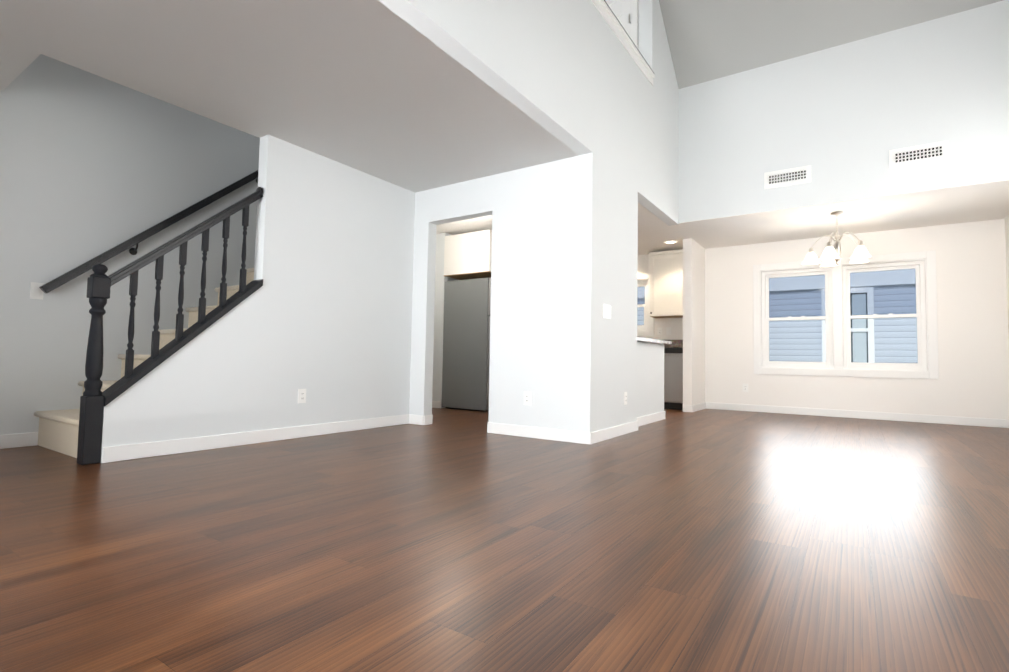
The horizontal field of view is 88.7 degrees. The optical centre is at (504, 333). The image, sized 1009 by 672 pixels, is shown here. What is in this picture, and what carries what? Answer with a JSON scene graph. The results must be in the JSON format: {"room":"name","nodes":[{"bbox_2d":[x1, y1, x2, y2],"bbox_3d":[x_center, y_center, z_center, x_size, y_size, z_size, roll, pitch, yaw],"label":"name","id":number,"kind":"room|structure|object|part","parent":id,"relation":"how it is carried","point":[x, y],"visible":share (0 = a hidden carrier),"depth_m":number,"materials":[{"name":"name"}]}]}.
{"room":"empty living room","nodes":[
{"label":"empty living room","id":0,"kind":"room"},
{"bbox_2d":[0,54,458,434],"bbox_3d":[-2.004,-2.478,5.856,0.150,6.800,9.250,-1,-3,34],"label":"wall","id":1,"kind":"structure","parent":0,"point":[92,165],"depth_m":3.94,"materials":[{"name":"paint"}]},
{"bbox_2d":[0,432,37,448],"bbox_3d":[-3.912,0.692,2.807,0.013,0.095,2.098,-1,-3,34],"label":"baseboard","id":2,"kind":"structure","parent":1,"relation":"attached to","point":[20,439],"depth_m":3.59,"materials":[{"name":"white wood"}]},
{"bbox_2d":[30,282,43,299],"bbox_3d":[-3.338,-0.308,3.683,0.011,0.117,0.072,-1,-3,34],"label":"light switch","id":3,"kind":"object","parent":1,"relation":"attached to","point":[36,292],"visible":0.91,"depth_m":3.68,"materials":[{"name":"white plastic"}]},
{"bbox_2d":[39,170,257,292],"bbox_3d":[-2.460,-1.478,4.926,0.104,2.528,2.924,-1,-3,34],"label":"wall handrail","id":4,"kind":"object","parent":1,"relation":"attached to","point":[60,280],"visible":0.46,"depth_m":4.16,"materials":[{"name":"black wood"}]},
{"bbox_2d":[101,135,414,462],"bbox_3d":[-1.704,-0.346,4.345,0.120,2.400,2.735,-1,-3,34],"label":"wall","id":5,"kind":"structure","parent":0,"point":[322,315],"depth_m":4.29,"materials":[{"name":"paint"}]},
{"bbox_2d":[77,187,262,464],"bbox_3d":[-2.225,-0.187,3.568,0.148,1.985,1.072,-1,-3,34],"label":"stair railing","id":6,"kind":"object","parent":5,"relation":"attached to","point":[94,399],"visible":1,"depth_m":3.34,"materials":[{"name":"black wood"}]},
{"bbox_3d":[-2.494,0.175,3.137,0.094,1.209,0.094,-1,-3,34],"label":"newel post","id":7,"kind":"part","parent":6,"relation":"part of","materials":[{"name":"black wood"}]},
{"bbox_3d":[-2.196,-0.725,3.624,0.090,0.906,1.002,-1,-3,34],"label":"handrail","id":8,"kind":"part","parent":6,"relation":"part of","materials":[{"name":"black wood"}]},
{"bbox_2d":[102,414,411,462],"bbox_3d":[-1.701,0.801,4.201,0.016,0.095,2.613,-1,-3,34],"label":"baseboard","id":9,"kind":"structure","parent":5,"relation":"attached to","point":[137,451],"depth_m":3.80,"materials":[{"name":"white wood"}]},
{"bbox_2d":[298,389,305,402],"bbox_3d":[-1.671,0.512,4.259,0.010,0.117,0.072,-1,-3,34],"label":"outlet","id":10,"kind":"object","parent":5,"relation":"attached to","point":[301,395],"visible":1,"depth_m":4.25,"materials":[{"name":"white plastic"}]},
{"bbox_2d":[432,233,450,407],"bbox_3d":[-0.892,-0.192,7.119,0.220,2.400,0.120,-1,-3,34],"label":"wall","id":11,"kind":"structure","parent":0,"point":[440,278],"depth_m":7.05,"materials":[{"name":"paint"}]},
{"bbox_2d":[444,229,491,279],"bbox_3d":[-0.277,-1.045,7.173,0.758,0.548,0.830,-1,-3,34],"label":"upper cabinet","id":12,"kind":"object","parent":11,"relation":"attached to","point":[467,256],"visible":0.54,"depth_m":6.83,"materials":[{"name":"white wood"}]},
{"bbox_2d":[409,175,492,424],"bbox_3d":[-0.509,-0.286,5.114,1.000,2.400,0.120,-1,-3,34],"label":"wall","id":13,"kind":"structure","parent":0,"point":[464,200],"depth_m":5.25,"materials":[{"name":"paint"}]},
{"bbox_2d":[0,0,1008,255],"bbox_3d":[0.654,-1.670,4.009,6.300,0.304,8.950,-1,-3,34],"label":"ceiling","id":14,"kind":"structure","parent":0,"point":[377,89],"depth_m":3.38,"materials":[{"name":"paint"}]},
{"bbox_2d":[664,240,676,243],"bbox_3d":[2.375,-1.314,7.374,0.176,0.010,0.176,-1,-3,34],"label":"recessed light","id":15,"kind":"object","parent":14,"relation":"in","point":[670,242],"visible":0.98,"depth_m":7.38,"materials":[{"name":"white"}]},
{"bbox_2d":[802,211,870,266],"bbox_3d":[3.737,-1.070,5.832,0.656,0.600,0.675,-1,-3,34],"label":"chandelier","id":16,"kind":"object","parent":14,"relation":"hanging from","point":[830,257],"visible":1,"depth_m":5.79,"materials":[{"name":"white glass"}]},
{"bbox_3d":[3.733,-0.880,5.822,0.656,0.127,0.675,-1,-3,34],"label":"lamp shade","id":17,"kind":"part","parent":16,"relation":"part of","materials":[{"name":"white glass"}]},
{"bbox_2d":[0,408,1008,671],"bbox_3d":[0.608,0.934,3.879,6.600,0.120,9.250,-1,-3,34],"label":"floor","id":18,"kind":"structure","parent":0,"point":[674,540],"depth_m":1.79,"materials":[{"name":"brown wood"}]},
{"bbox_2d":[34,268,253,457],"bbox_3d":[-2.121,-0.401,4.666,0.926,2.527,2.927,-1,-3,34],"label":"carpeted stairs","id":19,"kind":"structure","parent":18,"relation":"on","point":[58,430],"depth_m":3.61,"materials":[{"name":"beige carpet"}]},
{"bbox_2d":[442,278,490,411],"bbox_3d":[-0.255,0.150,7.079,0.861,1.734,0.798,-1,-3,34],"label":"fridge","id":20,"kind":"object","parent":18,"relation":"on","point":[466,348],"visible":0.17,"depth_m":6.76,"materials":[{"name":"grey metal"}]},
{"bbox_2d":[488,152,637,431],"bbox_3d":[0.595,-0.274,4.953,1.010,2.400,1.090,-1,-3,34],"label":"wall block","id":21,"kind":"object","parent":18,"relation":"on","point":[564,264],"visible":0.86,"depth_m":4.51,"materials":[{"name":"paint"}]},
{"bbox_2d":[524,391,530,404],"bbox_3d":[0.200,0.563,4.503,0.072,0.117,0.010,-1,-3,34],"label":"outlet","id":22,"kind":"object","parent":21,"relation":"attached to","point":[527,398],"visible":1,"depth_m":4.50,"materials":[{"name":"white plastic"}]},
{"bbox_2d":[487,422,587,443],"bbox_3d":[0.250,0.849,4.452,0.993,0.095,0.016,-1,-3,34],"label":"baseboard","id":23,"kind":"structure","parent":21,"relation":"attached to","point":[497,428],"depth_m":4.41,"materials":[{"name":"white wood"}]},
{"bbox_2d":[603,304,610,318],"bbox_3d":[0.893,-0.195,4.480,0.011,0.117,0.164,-1,-3,34],"label":"light switch","id":24,"kind":"object","parent":21,"relation":"attached to","point":[606,311],"visible":1,"depth_m":4.46,"materials":[{"name":"white plastic"}]},
{"bbox_2d":[588,417,639,444],"bbox_3d":[0.987,0.871,4.617,0.043,0.095,1.116,-1,-3,34],"label":"baseboard","id":25,"kind":"structure","parent":21,"relation":"attached to","point":[608,433],"depth_m":4.52,"materials":[{"name":"white wood"}]},
{"bbox_2d":[624,392,626,404],"bbox_3d":[1.131,0.600,4.816,0.010,0.117,0.072,-1,-3,34],"label":"outlet","id":26,"kind":"object","parent":21,"relation":"attached to","point":[625,398],"visible":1,"depth_m":4.80,"materials":[{"name":"white plastic"}]},
{"bbox_2d":[664,348,682,409],"bbox_3d":[2.443,0.655,7.647,0.600,0.880,0.629,-1,-3,34],"label":"dishwasher","id":27,"kind":"object","parent":18,"relation":"on","point":[673,378],"visible":0.29,"depth_m":7.35,"materials":[{"name":"silver metal"}]},
{"bbox_3d":[1.215,0.542,5.880,0.598,0.884,1.215,-1,-3,34],"label":"base cabinet","id":28,"kind":"object","parent":18,"relation":"on","visible":0},
{"bbox_2d":[637,337,671,344],"bbox_3d":[1.310,0.080,5.875,0.815,0.039,1.268,-1,-3,34],"label":"countertop","id":29,"kind":"structure","parent":28,"relation":"on","point":[649,340],"depth_m":5.64,"materials":[{"name":"stone"}]},
{"bbox_3d":[1.273,0.673,8.477,2.260,0.884,0.614,-1,-3,34],"label":"base cabinet","id":30,"kind":"object","parent":18,"relation":"on","visible":0},
{"bbox_2d":[664,340,682,347],"bbox_3d":[1.531,0.157,8.323,2.876,0.139,0.638,-1,-3,34],"label":"countertop","id":31,"kind":"structure","parent":30,"relation":"on","point":[677,343],"depth_m":7.88,"materials":[{"name":"stone"}]},
{"bbox_2d":[378,0,678,225],"bbox_3d":[0.735,-2.772,4.423,0.120,2.582,4.990,-1,-3,34],"label":"wall","id":32,"kind":"structure","parent":0,"point":[570,74],"depth_m":4.11,"materials":[{"name":"paint"}]},
{"bbox_2d":[591,0,654,85],"bbox_3d":[0.441,-2.855,3.987,0.178,0.122,3.988,-1,-3,34],"label":"trim","id":33,"kind":"structure","parent":32,"relation":"on","point":[607,14],"depth_m":4.82,"materials":[{"name":"white wood"}]},
{"bbox_2d":[605,0,641,52],"bbox_3d":[0.321,-2.784,6.546,2.940,2.164,0.120,-1,-3,34],"label":"wall","id":34,"kind":"structure","parent":0,"point":[640,25],"depth_m":5.71,"materials":[{"name":"paint"}]},
{"bbox_2d":[609,0,630,37],"bbox_3d":[1.057,-2.745,5.924,0.815,2.030,0.069,-1,-3,34],"label":"door","id":35,"kind":"structure","parent":34,"relation":"in","point":[621,10],"depth_m":5.79,"materials":[{"name":"white wood"}]},
{"bbox_2d":[606,0,637,47],"bbox_3d":[1.068,-2.772,5.940,0.945,2.105,0.044,-1,-3,34],"label":"door frame","id":36,"kind":"structure","parent":34,"relation":"attached to","point":[634,21],"depth_m":5.71,"materials":[{"name":"white wood"}]},
{"bbox_2d":[637,238,704,416],"bbox_3d":[2.072,-0.168,6.487,0.160,2.396,3.110,-1,-3,34],"label":"wall","id":37,"kind":"structure","parent":0,"point":[693,322],"depth_m":7.12,"materials":[{"name":"paint"}]},
{"bbox_2d":[640,411,664,425],"bbox_3d":[1.576,0.931,5.620,0.043,0.095,1.233,-1,-3,34],"label":"baseboard","id":38,"kind":"structure","parent":37,"relation":"attached to","point":[651,418],"depth_m":5.73,"materials":[{"name":"white wood"}]},
{"bbox_2d":[688,402,707,411],"bbox_3d":[2.748,1.038,7.330,0.046,0.095,0.753,-1,-3,34],"label":"baseboard","id":39,"kind":"structure","parent":37,"relation":"attached to","point":[691,408],"depth_m":7.24,"materials":[{"name":"white wood"}]},
{"bbox_2d":[637,219,1008,419],"bbox_3d":[3.179,-0.389,7.722,6.600,3.000,0.150,-1,-3,34],"label":"wall","id":40,"kind":"structure","parent":0,"point":[972,381],"depth_m":6.42,"materials":[{"name":"paint"}]},
{"bbox_2d":[637,273,653,336],"bbox_3d":[2.064,-0.457,8.458,0.830,1.010,0.147,-1,-3,34],"label":"kitchen window","id":41,"kind":"structure","parent":40,"relation":"in","point":[645,304],"depth_m":8.29,"materials":[{"name":"white"}]},
{"bbox_2d":[657,328,661,334],"bbox_3d":[2.440,-0.043,8.102,0.072,0.117,0.010,-1,-3,34],"label":"outlet","id":42,"kind":"object","parent":40,"relation":"attached to","point":[659,331],"visible":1,"depth_m":8.10,"materials":[{"name":"white plastic"}]},
{"bbox_2d":[649,249,682,317],"bbox_3d":[2.562,-0.754,7.856,0.640,0.989,0.353,-1,-3,34],"label":"upper cabinet","id":43,"kind":"object","parent":40,"relation":"attached to","point":[666,284],"visible":0.6,"depth_m":7.77,"materials":[{"name":"white wood"}]},
{"bbox_2d":[743,383,747,391],"bbox_3d":[3.444,0.767,7.375,0.072,0.117,0.010,-1,-3,34],"label":"outlet","id":44,"kind":"object","parent":40,"relation":"attached to","point":[745,387],"visible":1,"depth_m":7.37,"materials":[{"name":"white plastic"}]},
{"bbox_2d":[762,267,832,367],"bbox_3d":[4.045,-0.212,7.143,0.853,1.356,0.082,-1,-3,34],"label":"window unit","id":45,"kind":"structure","parent":40,"relation":"in","point":[828,306],"depth_m":7.13,"materials":[{"name":"white"}]},
{"bbox_2d":[753,250,938,378],"bbox_3d":[4.425,-0.220,6.847,2.020,1.560,0.147,-1,-3,34],"label":"window unit","id":46,"kind":"structure","parent":40,"relation":"in","point":[918,267],"depth_m":6.64,"materials":[{"name":"white"}]},
{"bbox_2d":[708,402,1007,427],"bbox_3d":[4.338,1.038,6.750,3.270,0.095,0.016,-1,-3,34],"label":"baseboard","id":47,"kind":"structure","parent":40,"relation":"attached to","point":[986,422],"depth_m":6.56,"materials":[{"name":"white wood"}]},
{"bbox_2d":[659,0,1002,88],"bbox_3d":[1.992,-3.658,6.039,6.600,4.058,4.600,-1,-3,34],"label":"ceiling","id":48,"kind":"structure","parent":0,"point":[709,40],"depth_m":5.66,"materials":[{"name":"paint"}]},
{"bbox_2d":[679,0,1008,222],"bbox_3d":[2.275,-2.233,6.425,6.300,1.720,0.138,-1,-3,34],"label":"wall","id":49,"kind":"structure","parent":0,"point":[842,120],"depth_m":5.41,"materials":[{"name":"paint"}]},
{"bbox_3d":[3.144,-1.741,5.734,0.460,0.190,0.017,-1,-3,34],"label":"air vent grille","id":50,"kind":"part","parent":49,"relation":"part of","materials":[{"name":"white metal"}]},
{"bbox_3d":[4.089,-1.771,5.098,0.460,0.190,0.017,-1,-3,34],"label":"air vent grille","id":51,"kind":"part","parent":49,"relation":"part of","materials":[{"name":"white metal"}]},
{"bbox_2d":[1005,215,1008,340],"bbox_3d":[3.343,-2.563,2.249,0.150,6.800,9.250,-1,-3,34],"label":"wall","id":52,"kind":"structure","parent":0,"point":[1007,242],"depth_m":5.86,"materials":[{"name":"paint"}]},
{"bbox_3d":[3.661,1.996,8.970,22.000,0.420,2.700,-1,-3,34],"label":"ground","id":53,"kind":"structure","parent":0,"visible":0},
{"bbox_2d":[637,269,917,362],"bbox_3d":[4.535,-1.984,10.359,18.000,8.500,0.235,-1,-3,34],"label":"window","id":54,"kind":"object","parent":53,"relation":"on","point":[899,325],"depth_m":9.03,"materials":[{"name":"blue"}]}
]}

